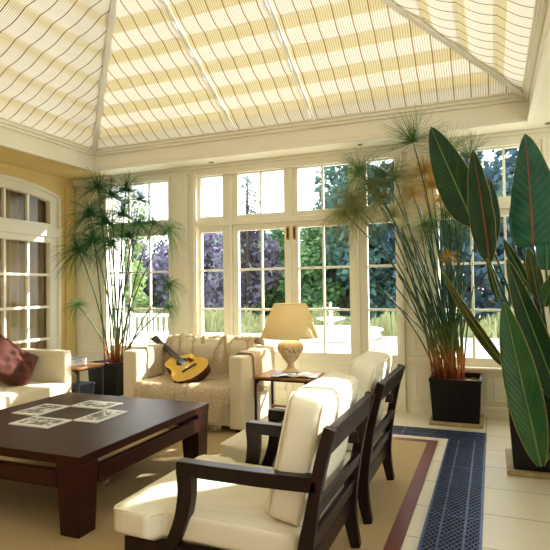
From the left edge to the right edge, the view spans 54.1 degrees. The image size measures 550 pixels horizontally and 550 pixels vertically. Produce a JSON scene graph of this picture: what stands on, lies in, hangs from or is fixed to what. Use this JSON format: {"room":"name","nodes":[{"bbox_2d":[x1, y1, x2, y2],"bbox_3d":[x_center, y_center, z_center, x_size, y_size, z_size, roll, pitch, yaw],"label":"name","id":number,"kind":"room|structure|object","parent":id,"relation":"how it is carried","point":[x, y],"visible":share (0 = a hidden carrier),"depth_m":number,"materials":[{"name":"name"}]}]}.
{"room":"sunroom","nodes":[
{"label":"sunroom","id":0,"kind":"room"},
{"bbox_2d":[0,162,74,349],"bbox_3d":[-4.758,-0.397,4.004,0.260,4.000,8.855,-1,-1,22],"label":"wall","id":1,"kind":"structure","parent":0,"point":[56,184],"depth_m":7.73,"materials":[{"name":"yellow paint"}]},
{"bbox_2d":[0,178,61,349],"bbox_3d":[-3.470,0.181,6.918,0.134,2.940,1.840,-1,-1,22],"label":"door","id":2,"kind":"structure","parent":1,"relation":"in","point":[25,230],"depth_m":7.33,"materials":[{"name":"white wood"}]},
{"bbox_2d":[0,174,61,349],"bbox_3d":[-3.436,0.182,6.904,0.040,2.936,1.840,-1,-1,22],"label":"trim","id":3,"kind":"structure","parent":1,"relation":"attached to","point":[59,317],"depth_m":7.71,"materials":[{"name":"white wood"}]},
{"bbox_2d":[65,187,75,381],"bbox_3d":[-3.010,0.193,7.921,0.030,2.950,0.185,-1,-1,22],"label":"trim","id":4,"kind":"structure","parent":1,"relation":"attached to","point":[70,289],"depth_m":7.90,"materials":[{"name":"yellow paint"}]},
{"bbox_2d":[0,50,549,179],"bbox_3d":[-1.421,-1.579,2.829,6.856,0.050,8.535,-1,-1,22],"label":"ceiling","id":5,"kind":"structure","parent":0,"point":[541,116],"depth_m":6.55,"materials":[{"name":"beige paint"}]},
{"bbox_2d":[0,0,549,171],"bbox_3d":[-1.423,-1.692,2.830,5.496,0.300,7.790,-1,-1,22],"label":"trim","id":6,"kind":"structure","parent":5,"relation":"attached to","point":[540,7],"depth_m":6.09,"materials":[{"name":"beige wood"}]},
{"bbox_2d":[91,0,116,152],"bbox_3d":[-1.749,-2.500,5.660,0.100,1.563,3.842,0,-1,-23],"label":"trim","id":7,"kind":"structure","parent":6,"relation":"on","point":[110,24],"depth_m":6.01,"materials":[{"name":"white"}]},
{"bbox_2d":[0,0,110,146],"bbox_3d":[-2.695,-2.539,3.357,2.658,1.467,7.630,-1,-1,22],"label":"blind","id":8,"kind":"object","parent":7,"relation":"attached to","point":[51,64],"visible":0.96,"depth_m":5.60,"materials":[{"name":"fabric"}]},
{"bbox_2d":[97,0,232,147],"bbox_3d":[-1.883,-2.341,6.021,2.125,1.170,2.115,-1,-1,22],"label":"blind","id":9,"kind":"object","parent":7,"relation":"attached to","point":[156,89],"visible":0.98,"depth_m":6.15,"materials":[{"name":"fabric"}]},
{"bbox_2d":[161,0,235,132],"bbox_3d":[-0.891,-2.379,5.594,0.030,1.254,2.204,-1,-1,22],"label":"trim","id":10,"kind":"structure","parent":6,"relation":"attached to","point":[165,4],"depth_m":5.72,"materials":[{"name":"white"}]},
{"bbox_2d":[165,0,310,128],"bbox_3d":[-0.521,-2.527,5.183,0.965,1.467,2.658,-1,-1,22],"label":"blind","id":11,"kind":"object","parent":10,"relation":"attached to","point":[238,46],"visible":0.99,"depth_m":5.60,"materials":[{"name":"fabric"}]},
{"bbox_2d":[266,0,314,121],"bbox_3d":[0.027,-2.414,5.197,0.030,1.282,2.254,-1,-1,22],"label":"trim","id":12,"kind":"structure","parent":6,"relation":"attached to","point":[274,17],"depth_m":5.46,"materials":[{"name":"white"}]},
{"bbox_2d":[380,0,524,96],"bbox_3d":[0.741,-2.556,4.656,3.842,1.563,0.100,0,-1,-23],"label":"trim","id":13,"kind":"structure","parent":6,"relation":"on","point":[419,21],"depth_m":5.02,"materials":[{"name":"white"}]},
{"bbox_2d":[269,0,513,118],"bbox_3d":[1.062,-2.410,4.808,2.176,1.175,2.166,-1,-1,22],"label":"blind","id":14,"kind":"object","parent":13,"relation":"attached to","point":[348,56],"visible":0.98,"depth_m":5.33,"materials":[{"name":"fabric"}]},
{"bbox_2d":[394,0,534,88],"bbox_3d":[-0.175,-2.595,2.341,2.658,1.467,7.630,-1,-1,22],"label":"blind","id":15,"kind":"object","parent":13,"relation":"attached to","point":[496,33],"visible":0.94,"depth_m":4.50,"materials":[{"name":"fabric"}]},
{"bbox_2d":[75,85,507,411],"bbox_3d":[0.239,-0.399,6.882,7.456,4.000,0.260,-1,-1,22],"label":"wall","id":16,"kind":"structure","parent":0,"point":[499,384],"depth_m":6.23,"materials":[{"name":"beige paint"}]},
{"bbox_2d":[106,224,167,232],"bbox_3d":[-1.940,-0.658,7.674,1.174,0.060,0.110,-1,-1,22],"label":"trim","id":17,"kind":"structure","parent":16,"relation":"attached to","point":[135,229],"depth_m":7.61,"materials":[{"name":"white wood"}]},
{"bbox_2d":[108,180,167,227],"bbox_3d":[-1.935,-1.012,7.705,1.064,0.650,0.060,-1,-1,22],"label":"window","id":18,"kind":"structure","parent":16,"relation":"in","point":[165,181],"depth_m":7.63,"materials":[{"name":"white wood"}]},
{"bbox_2d":[109,230,167,351],"bbox_3d":[-1.919,0.237,7.677,1.064,1.730,0.060,-1,-1,22],"label":"window","id":19,"kind":"structure","parent":16,"relation":"in","point":[150,271],"depth_m":7.68,"materials":[{"name":"white wood"}]},
{"bbox_2d":[197,174,227,221],"bbox_3d":[-0.829,-1.037,7.259,0.485,0.650,0.060,-1,-1,22],"label":"window","id":20,"kind":"structure","parent":16,"relation":"in","point":[200,218],"depth_m":7.25,"materials":[{"name":"white wood"}]},
{"bbox_2d":[197,226,228,335],"bbox_3d":[-0.808,0.470,7.225,0.485,2.245,0.060,-1,-1,22],"label":"window","id":21,"kind":"structure","parent":16,"relation":"in","point":[213,229],"depth_m":7.24,"materials":[{"name":"white wood"}]},
{"bbox_2d":[232,168,287,219],"bbox_3d":[-0.191,-1.051,7.002,0.790,0.650,0.060,-1,-1,22],"label":"window","id":22,"kind":"structure","parent":16,"relation":"in","point":[236,215],"depth_m":7.00,"materials":[{"name":"white wood"}]},
{"bbox_2d":[233,222,293,399],"bbox_3d":[-0.158,0.456,6.956,0.819,2.243,0.074,-1,-1,22],"label":"door","id":23,"kind":"structure","parent":16,"relation":"in","point":[283,390],"depth_m":6.94,"materials":[{"name":"white wood"}]},
{"bbox_2d":[194,161,400,409],"bbox_3d":[0.216,0.107,6.797,2.800,2.985,0.140,-1,-1,22],"label":"trim","id":24,"kind":"structure","parent":16,"relation":"attached to","point":[290,218],"depth_m":6.80,"materials":[{"name":"white wood"}]},
{"bbox_2d":[72,127,549,185],"bbox_3d":[0.167,-1.444,6.762,6.856,0.086,0.050,-1,-1,22],"label":"trim","id":25,"kind":"structure","parent":16,"relation":"attached to","point":[540,132],"depth_m":6.62,"materials":[{"name":"white paint"}]},
{"bbox_2d":[80,136,549,413],"bbox_3d":[0.187,0.098,6.725,6.620,3.000,0.095,-1,-1,22],"label":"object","id":26,"kind":"structure","parent":16,"relation":"attached to","point":[91,345],"depth_m":7.29,"materials":[{"name":"white paint"}]},
{"bbox_2d":[293,161,353,215],"bbox_3d":[0.606,-1.069,6.681,0.790,0.650,0.060,-1,-1,22],"label":"window","id":27,"kind":"structure","parent":16,"relation":"in","point":[297,212],"depth_m":6.71,"materials":[{"name":"white wood"}]},
{"bbox_2d":[291,218,356,390],"bbox_3d":[0.609,0.439,6.647,0.819,2.243,0.074,-1,-1,22],"label":"door","id":28,"kind":"structure","parent":16,"relation":"in","point":[325,361],"depth_m":6.64,"materials":[{"name":"white wood"}]},
{"bbox_2d":[102,136,549,411],"bbox_3d":[0.194,0.098,6.744,5.796,3.000,0.055,-1,-1,22],"label":"trim","id":29,"kind":"structure","parent":16,"relation":"attached to","point":[541,140],"depth_m":6.79,"materials":[{"name":"white wood"}]},
{"bbox_2d":[358,157,396,210],"bbox_3d":[1.244,-1.083,6.424,0.485,0.650,0.060,-1,-1,22],"label":"window","id":30,"kind":"structure","parent":16,"relation":"in","point":[392,158],"depth_m":6.40,"materials":[{"name":"white wood"}]},
{"bbox_2d":[359,215,400,406],"bbox_3d":[1.264,0.424,6.390,0.485,2.245,0.060,-1,-1,22],"label":"window","id":31,"kind":"structure","parent":16,"relation":"in","point":[364,258],"depth_m":6.43,"materials":[{"name":"white wood"}]},
{"bbox_2d":[437,202,509,211],"bbox_3d":[2.346,-0.754,5.947,1.174,0.060,0.110,-1,-1,22],"label":"trim","id":32,"kind":"structure","parent":16,"relation":"attached to","point":[502,205],"depth_m":5.83,"materials":[{"name":"white wood"}]},
{"bbox_2d":[437,143,538,205],"bbox_3d":[2.351,-1.108,5.978,1.064,0.650,0.060,-1,-1,22],"label":"window","id":33,"kind":"structure","parent":16,"relation":"in","point":[504,198],"depth_m":5.89,"materials":[{"name":"white wood"}]},
{"bbox_2d":[438,208,541,366],"bbox_3d":[2.367,0.141,5.950,1.064,1.730,0.060,-1,-1,22],"label":"window","id":34,"kind":"structure","parent":16,"relation":"in","point":[469,361],"depth_m":5.96,"materials":[{"name":"white wood"}]},
{"bbox_2d":[480,406,508,418],"bbox_3d":[0.211,1.540,6.705,5.796,0.115,0.030,-1,-1,22],"label":"baseboard","id":35,"kind":"structure","parent":16,"relation":"attached to","point":[489,412],"depth_m":5.82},
{"bbox_2d":[275,401,549,549],"bbox_3d":[-1.386,1.590,2.740,7.456,0.120,9.095,-1,-1,22],"label":"floor","id":36,"kind":"structure","parent":0,"point":[516,509],"depth_m":3.65,"materials":[{"name":"beige tile"}]},
{"bbox_2d":[71,381,94,393],"bbox_3d":[-2.354,1.455,6.442,0.260,0.318,0.288,-1,-1,22],"label":"storage box","id":37,"kind":"object","parent":36,"relation":"on","point":[86,387],"visible":0.31,"depth_m":6.42,"materials":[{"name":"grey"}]},
{"bbox_2d":[71,362,104,394],"bbox_3d":[-2.425,1.352,6.450,0.585,0.550,0.450,-1,-1,22],"label":"side table","id":38,"kind":"object","parent":36,"relation":"on","point":[77,369],"visible":0.37,"depth_m":6.36,"materials":[{"name":"brown wood"}]},
{"bbox_3d":[-2.452,1.067,6.460,0.300,0.022,0.220,-1,-1,22],"label":"book","id":39,"kind":"object","parent":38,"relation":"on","visible":0},
{"bbox_3d":[-2.447,1.046,6.448,0.300,0.018,0.220,-1,-1,22],"label":"book","id":40,"kind":"object","parent":39,"relation":"on","visible":0},
{"bbox_3d":[-2.457,1.028,6.476,0.300,0.020,0.220,-1,-1,22],"label":"book","id":41,"kind":"object","parent":40,"relation":"on","visible":0},
{"bbox_2d":[71,357,86,360],"bbox_3d":[-2.449,1.007,6.460,0.300,0.022,0.220,-1,-1,22],"label":"book","id":42,"kind":"object","parent":41,"relation":"on","point":[72,358],"visible":0.32,"depth_m":6.41,"materials":[{"name":"white paper"}]},
{"bbox_2d":[88,358,123,395],"bbox_3d":[-2.198,1.403,7.312,0.500,0.476,0.500,-1,-1,22],"label":"planter","id":43,"kind":"object","parent":36,"relation":"on","point":[113,373],"visible":0.46,"depth_m":7.09,"materials":[{"name":"plastic"}]},
{"bbox_2d":[47,169,188,363],"bbox_3d":[-1.985,-0.125,7.048,2.184,2.715,0.977,-1,-1,22],"label":"plant","id":44,"kind":"object","parent":43,"relation":"in","point":[110,194],"visible":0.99,"depth_m":7.18,"materials":[{"name":"green plant"}]},
{"bbox_2d":[0,424,437,549],"bbox_3d":[-1.923,1.542,3.230,5.056,0.012,5.800,-1,-1,22],"label":"sisal rug","id":45,"kind":"object","parent":36,"relation":"on","point":[29,513],"visible":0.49,"depth_m":3.65,"materials":[{"name":"carpet"}]},
{"bbox_2d":[0,348,70,409],"bbox_3d":[-3.230,1.175,5.047,1.028,0.838,2.680,-1,-1,22],"label":"sofa","id":46,"kind":"object","parent":45,"relation":"on","point":[51,375],"visible":0.59,"depth_m":6.02,"materials":[{"name":"beige fabric"}]},
{"bbox_2d":[0,334,38,386],"bbox_3d":[-2.834,0.957,5.799,0.306,0.697,0.738,-2,-2,38],"label":"throw pillow","id":47,"kind":"object","parent":46,"relation":"on","point":[17,365],"visible":0.93,"depth_m":5.73,"materials":[{"name":"red fabric"}]},
{"bbox_2d":[0,381,65,409],"bbox_3d":[-2.868,1.268,5.551,0.737,0.174,1.222,-1,-1,22],"label":"seat cushion","id":48,"kind":"object","parent":46,"relation":"on","point":[10,396],"depth_m":5.59,"materials":[{"name":"beige fabric"}]},
{"bbox_2d":[0,392,208,538],"bbox_3d":[-1.536,1.314,4.083,1.505,0.474,1.535,-1,-1,22],"label":"coffee table","id":49,"kind":"object","parent":45,"relation":"on","point":[75,448],"visible":0.88,"depth_m":3.54,"materials":[{"name":"brown wood"}]},
{"bbox_2d":[8,416,71,428],"bbox_3d":[-1.709,1.071,3.922,0.365,0.010,0.240,-1,-1,22],"label":"booklet","id":50,"kind":"object","parent":49,"relation":"on","point":[34,421],"visible":1,"depth_m":3.90,"materials":[{"name":"white paper"}]},
{"bbox_2d":[17,417,64,425],"bbox_3d":[-1.709,1.067,3.922,0.305,0.001,0.160,-1,-1,22],"label":"print","id":51,"kind":"object","parent":50,"relation":"on","point":[36,421],"depth_m":3.92},
{"bbox_2d":[12,404,69,415],"bbox_3d":[-1.878,1.083,4.330,0.255,0.010,0.350,-1,-1,22],"label":"booklet","id":52,"kind":"object","parent":49,"relation":"on","point":[42,409],"visible":0.92,"depth_m":4.31,"materials":[{"name":"white paper"}]},
{"bbox_2d":[20,405,62,413],"bbox_3d":[-1.878,1.078,4.330,0.195,0.001,0.270,-1,-1,22],"label":"print","id":53,"kind":"object","parent":52,"relation":"on","point":[40,409],"depth_m":4.32},
{"bbox_2d":[70,400,122,409],"bbox_3d":[-1.483,1.081,4.481,0.355,0.010,0.235,-1,-1,22],"label":"booklet","id":54,"kind":"object","parent":49,"relation":"on","point":[90,404],"visible":1,"depth_m":4.46,"materials":[{"name":"white paper"}]},
{"bbox_2d":[78,401,116,407],"bbox_3d":[-1.483,1.076,4.481,0.295,0.001,0.155,-1,-1,22],"label":"print","id":55,"kind":"object","parent":54,"relation":"on","point":[96,404],"depth_m":4.47},
{"bbox_2d":[73,409,128,422],"bbox_3d":[-1.316,1.069,4.088,0.220,0.010,0.370,-1,-1,22],"label":"booklet","id":56,"kind":"object","parent":49,"relation":"on","point":[106,414],"visible":1,"depth_m":4.05,"materials":[{"name":"white paper"}]},
{"bbox_2d":[81,410,120,420],"bbox_3d":[-1.316,1.065,4.088,0.160,0.001,0.290,-1,-1,22],"label":"print","id":57,"kind":"object","parent":56,"relation":"on","point":[104,414],"depth_m":4.08},
{"bbox_2d":[123,338,274,432],"bbox_3d":[-0.816,1.148,5.939,1.420,0.868,0.880,-1,-1,22],"label":"loveseat","id":58,"kind":"object","parent":45,"relation":"on","point":[240,409],"visible":0.4,"depth_m":5.69,"materials":[{"name":"beige fabric"}]},
{"bbox_2d":[151,335,210,383],"bbox_3d":[-1.171,0.954,5.993,1.096,0.485,0.416,-2,-2,42],"label":"acoustic guitar","id":59,"kind":"object","parent":58,"relation":"on","point":[188,368],"visible":0.96,"depth_m":5.76,"materials":[{"name":"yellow wood"}]},
{"bbox_2d":[134,333,273,431],"bbox_3d":[-0.776,1.111,5.905,1.415,0.894,1.013,-1,-1,22],"label":"throw blanket","id":60,"kind":"object","parent":58,"relation":"on","point":[214,389],"visible":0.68,"depth_m":5.71,"materials":[{"name":"beige fabric"}]},
{"bbox_2d":[169,338,255,361],"bbox_3d":[-0.735,0.957,6.125,1.122,0.480,0.212,-1,-1,22],"label":"cushion","id":61,"kind":"object","parent":58,"relation":"on","point":[206,350],"depth_m":6.04,"materials":[{"name":"beige fabric"}]},
{"bbox_2d":[113,371,374,549],"bbox_3d":[-0.118,1.014,2.786,1.127,0.991,0.888,-1,-1,22],"label":"armchair","id":62,"kind":"object","parent":45,"relation":"on","point":[301,502],"visible":1,"depth_m":2.47,"materials":[{"name":"white fabric"}]},
{"bbox_2d":[114,455,343,549],"bbox_3d":[-0.189,1.181,2.811,0.971,0.194,0.888,-1,-1,22],"label":"seat cushion","id":63,"kind":"object","parent":62,"relation":"on","point":[227,516],"depth_m":2.51,"materials":[{"name":"beige fabric"}]},
{"bbox_2d":[268,371,357,525],"bbox_3d":[0.211,0.814,2.657,0.280,0.605,0.731,-1,-1,22],"label":"cushion","id":64,"kind":"object","parent":62,"relation":"on","point":[320,402],"depth_m":2.35,"materials":[{"name":"beige fabric"}]},
{"bbox_2d":[221,349,404,523],"bbox_3d":[0.293,1.031,3.806,1.127,0.991,0.888,-1,-1,22],"label":"armchair","id":65,"kind":"object","parent":45,"relation":"on","point":[373,368],"visible":0.52,"depth_m":3.49,"materials":[{"name":"brown wood"}]},
{"bbox_2d":[221,416,381,466],"bbox_3d":[0.223,1.199,3.831,0.971,0.194,0.888,-1,-1,22],"label":"seat cushion","id":66,"kind":"object","parent":65,"relation":"on","point":[235,447],"depth_m":3.55,"materials":[{"name":"beige fabric"}]},
{"bbox_2d":[346,349,392,451],"bbox_3d":[0.622,0.831,3.677,0.280,0.605,0.731,-1,-1,22],"label":"cushion","id":67,"kind":"object","parent":65,"relation":"on","point":[371,367],"depth_m":3.47,"materials":[{"name":"beige fabric"}]},
{"bbox_2d":[253,369,323,419],"bbox_3d":[0.147,1.282,5.392,0.590,0.575,0.470,-1,-1,22],"label":"side table","id":68,"kind":"object","parent":36,"relation":"on","point":[265,376],"visible":0.51,"depth_m":5.29,"materials":[{"name":"reddish brown mahogany wood"}]},
{"bbox_2d":[261,303,319,372],"bbox_3d":[0.156,0.643,5.502,0.606,0.707,0.606,-1,-1,22],"label":"table lamp","id":69,"kind":"object","parent":68,"relation":"on","point":[290,323],"visible":1,"depth_m":5.34,"materials":[{"name":"fabric"}]},
{"bbox_2d":[270,372,319,378],"bbox_3d":[0.201,0.979,5.262,0.464,0.022,0.236,-1,-1,13],"label":"open magazine","id":70,"kind":"object","parent":68,"relation":"on","point":[305,375],"visible":0.99,"depth_m":5.23,"materials":[{"name":"grey paper"}]},
{"bbox_2d":[262,418,486,441],"bbox_3d":[-0.564,1.590,6.113,5.523,0.009,0.300,-1,-1,22],"label":"floor grating","id":71,"kind":"structure","parent":36,"relation":"on","point":[402,430],"depth_m":5.23,"materials":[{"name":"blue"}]},
{"bbox_2d":[417,438,485,549],"bbox_3d":[0.560,1.482,1.970,0.330,0.009,6.523,-1,-1,22],"label":"floor grating","id":72,"kind":"structure","parent":36,"relation":"on","point":[454,518],"depth_m":3.58,"materials":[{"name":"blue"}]},
{"bbox_2d":[429,371,483,428],"bbox_3d":[1.933,1.313,5.728,0.525,0.476,0.525,-1,-1,22],"label":"planter","id":73,"kind":"object","parent":36,"relation":"on","point":[454,403],"visible":0.8,"depth_m":5.51,"materials":[{"name":"plastic"}]},
{"bbox_2d":[315,104,502,379],"bbox_3d":[1.338,-0.274,5.573,2.002,2.854,1.164,-1,-1,22],"label":"plant","id":74,"kind":"object","parent":73,"relation":"in","point":[450,348],"visible":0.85,"depth_m":5.76,"materials":[{"name":"green plant"}]},
{"bbox_2d":[505,397,549,479],"bbox_3d":[2.144,1.247,4.247,0.600,0.536,0.600,-1,-1,22],"label":"planter","id":75,"kind":"object","parent":36,"relation":"on","point":[519,463],"visible":0.21,"depth_m":4.07,"materials":[{"name":"plastic"}]},
{"bbox_2d":[428,127,549,466],"bbox_3d":[1.698,-0.008,4.109,1.057,2.607,0.911,-1,-1,22],"label":"leaf plant","id":76,"kind":"object","parent":75,"relation":"in","point":[523,357],"visible":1,"depth_m":4.17,"materials":[{"name":"green plant"}]},
{"bbox_3d":[-4.586,0.026,7.349,1.940,3.500,5.000,-1,-1,22],"label":"wall","id":77,"kind":"structure","parent":0,"visible":0},
{"bbox_2d":[0,188,45,348],"bbox_3d":[-3.627,0.173,7.553,0.134,2.950,1.303,-1,-1,22],"label":"curtain","id":78,"kind":"object","parent":77,"relation":"hanging from","point":[15,201],"visible":0.34,"depth_m":7.67,"materials":[{"name":"beige fabric"}]},
{"label":"outside","id":79,"kind":"structure","parent":0,"visible":0},
{"bbox_2d":[125,305,541,337],"bbox_3d":[6.944,2.629,43.847,100.000,0.220,73.405,-1,-1,22],"label":"ground","id":80,"kind":"structure","parent":79,"point":[266,315],"depth_m":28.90,"materials":[{"name":"green plant"}]},
{"bbox_2d":[115,187,154,283],"bbox_3d":[-7.715,-1.527,28.818,3.401,7.860,2.520,-1,-1,22],"label":"broadleaf tree","id":81,"kind":"object","parent":80,"relation":"on","point":[142,208],"visible":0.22,"depth_m":28.89,"materials":[{"name":"green plant"}]},
{"bbox_2d":[124,260,148,312],"bbox_3d":[-6.611,1.048,24.206,2.566,3.396,1.875,-1,-1,22],"label":"broadleaf tree","id":82,"kind":"object","parent":80,"relation":"on","point":[139,301],"visible":0.27,"depth_m":24.09,"materials":[{"name":"green plant"}]},
{"bbox_2d":[124,240,161,311],"bbox_3d":[-9.236,0.419,35.778,4.040,5.638,2.933,-1,-1,22],"label":"copper beech","id":83,"kind":"object","parent":80,"relation":"on","point":[144,255],"visible":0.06,"depth_m":35.46,"materials":[{"name":"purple plant"}]},
{"bbox_2d":[145,238,167,311],"bbox_3d":[-8.284,0.339,38.522,5.320,6.135,3.360,-1,-1,-7],"label":"copper beech","id":84,"kind":"object","parent":80,"relation":"on","point":[159,252],"visible":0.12,"depth_m":37.97,"materials":[{"name":"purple plant"}]},
{"bbox_2d":[139,214,222,312],"bbox_3d":[-5.527,-0.338,35.406,9.038,7.596,5.790,-2,-2,37],"label":"copper beech","id":85,"kind":"object","parent":80,"relation":"on","point":[209,239],"visible":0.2,"depth_m":34.00,"materials":[{"name":"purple plant"}]},
{"bbox_2d":[205,230,284,312],"bbox_3d":[-1.660,-0.038,29.781,4.666,6.457,3.592,-1,-1,22],"label":"copper beech","id":86,"kind":"object","parent":80,"relation":"on","point":[217,298],"visible":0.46,"depth_m":29.12,"materials":[{"name":"purple plant"}]},
{"bbox_2d":[205,174,284,311],"bbox_3d":[-1.353,-1.782,28.531,4.815,8.074,4.610,-1,-1,22],"label":"conifer","id":87,"kind":"object","parent":80,"relation":"on","point":[247,179],"visible":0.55,"depth_m":28.55,"materials":[{"name":"green plant"}]},
{"bbox_2d":[251,229,284,314],"bbox_3d":[0.082,-0.190,32.810,4.600,6.989,2.950,-1,-1,2],"label":"broadleaf tree","id":88,"kind":"object","parent":80,"relation":"on","point":[272,296],"visible":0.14,"depth_m":32.10,"materials":[{"name":"green plant"}]},
{"bbox_2d":[273,226,345,314],"bbox_3d":[1.811,-0.137,29.543,4.096,6.393,3.136,-1,-1,22],"label":"broadleaf tree","id":89,"kind":"object","parent":80,"relation":"on","point":[311,280],"visible":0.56,"depth_m":29.03,"materials":[{"name":"green plant"}]},
{"bbox_2d":[311,162,377,315],"bbox_3d":[4.498,-2.194,30.794,5.009,11.357,4.196,-1,-1,-10],"label":"broadleaf tree","id":90,"kind":"object","parent":80,"relation":"on","point":[330,273],"visible":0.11,"depth_m":30.72,"materials":[{"name":"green plant"}]},
{"bbox_2d":[325,160,395,318],"bbox_3d":[5.546,-2.702,26.936,6.402,12.444,4.878,-1,-1,22],"label":"broadleaf tree","id":91,"kind":"object","parent":80,"relation":"on","point":[375,256],"visible":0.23,"depth_m":25.82,"materials":[{"name":"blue plant"}]},
{"bbox_2d":[379,151,515,321],"bbox_3d":[8.213,-2.445,23.951,7.126,11.420,5.563,-1,-1,22],"label":"broadleaf tree","id":92,"kind":"object","parent":80,"relation":"on","point":[389,235],"visible":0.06,"depth_m":22.84,"materials":[{"name":"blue plant"}]},
{"bbox_2d":[453,147,532,321],"bbox_3d":[10.428,-2.360,22.017,6.420,11.186,4.931,-1,-1,19],"label":"broadleaf tree","id":93,"kind":"object","parent":80,"relation":"on","point":[488,172],"visible":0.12,"depth_m":21.36,"materials":[{"name":"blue plant"}]},
{"bbox_2d":[484,145,540,308],"bbox_3d":[11.029,-1.822,19.203,6.828,9.608,4.836,-1,-1,22],"label":"broadleaf tree","id":94,"kind":"object","parent":80,"relation":"on","point":[500,182],"visible":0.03,"depth_m":19.86,"materials":[{"name":"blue plant"}]},
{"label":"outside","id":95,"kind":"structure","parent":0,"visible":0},
{"bbox_2d":[125,330,499,357],"bbox_3d":[-2.250,1.838,3.680,25.000,0.250,29.200,-1,-1,22],"label":"terrace","id":96,"kind":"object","parent":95,"point":[385,343],"depth_m":14.64,"materials":[{"name":"white stone"}]},
{"bbox_2d":[115,215,127,344],"bbox_3d":[-2.703,0.432,8.955,0.366,2.810,0.400,-1,-1,22],"label":"pier","id":97,"kind":"structure","parent":96,"relation":"on","point":[117,258],"depth_m":8.91,"materials":[{"name":"white"}]},
{"bbox_2d":[125,313,168,345],"bbox_3d":[-3.384,1.495,14.281,2.307,0.940,0.100,-1,-1,22],"label":"balustrade","id":98,"kind":"object","parent":96,"relation":"on","point":[139,315],"visible":0.28,"depth_m":14.28,"materials":[{"name":"white wood"}]},
{"bbox_2d":[301,302,382,342],"bbox_3d":[1.737,1.392,16.746,3.200,1.120,3.200,-1,-1,22],"label":"fountain","id":99,"kind":"object","parent":96,"relation":"on","point":[334,334],"visible":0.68,"depth_m":15.88,"materials":[{"name":"stone"}]},
{"bbox_2d":[301,325,382,342],"bbox_3d":[1.742,1.812,16.737,3.200,0.280,3.200,-1,-1,22],"label":"basin","id":100,"kind":"object","parent":99,"relation":"in","point":[334,334],"depth_m":15.45,"materials":[{"name":"stone"}]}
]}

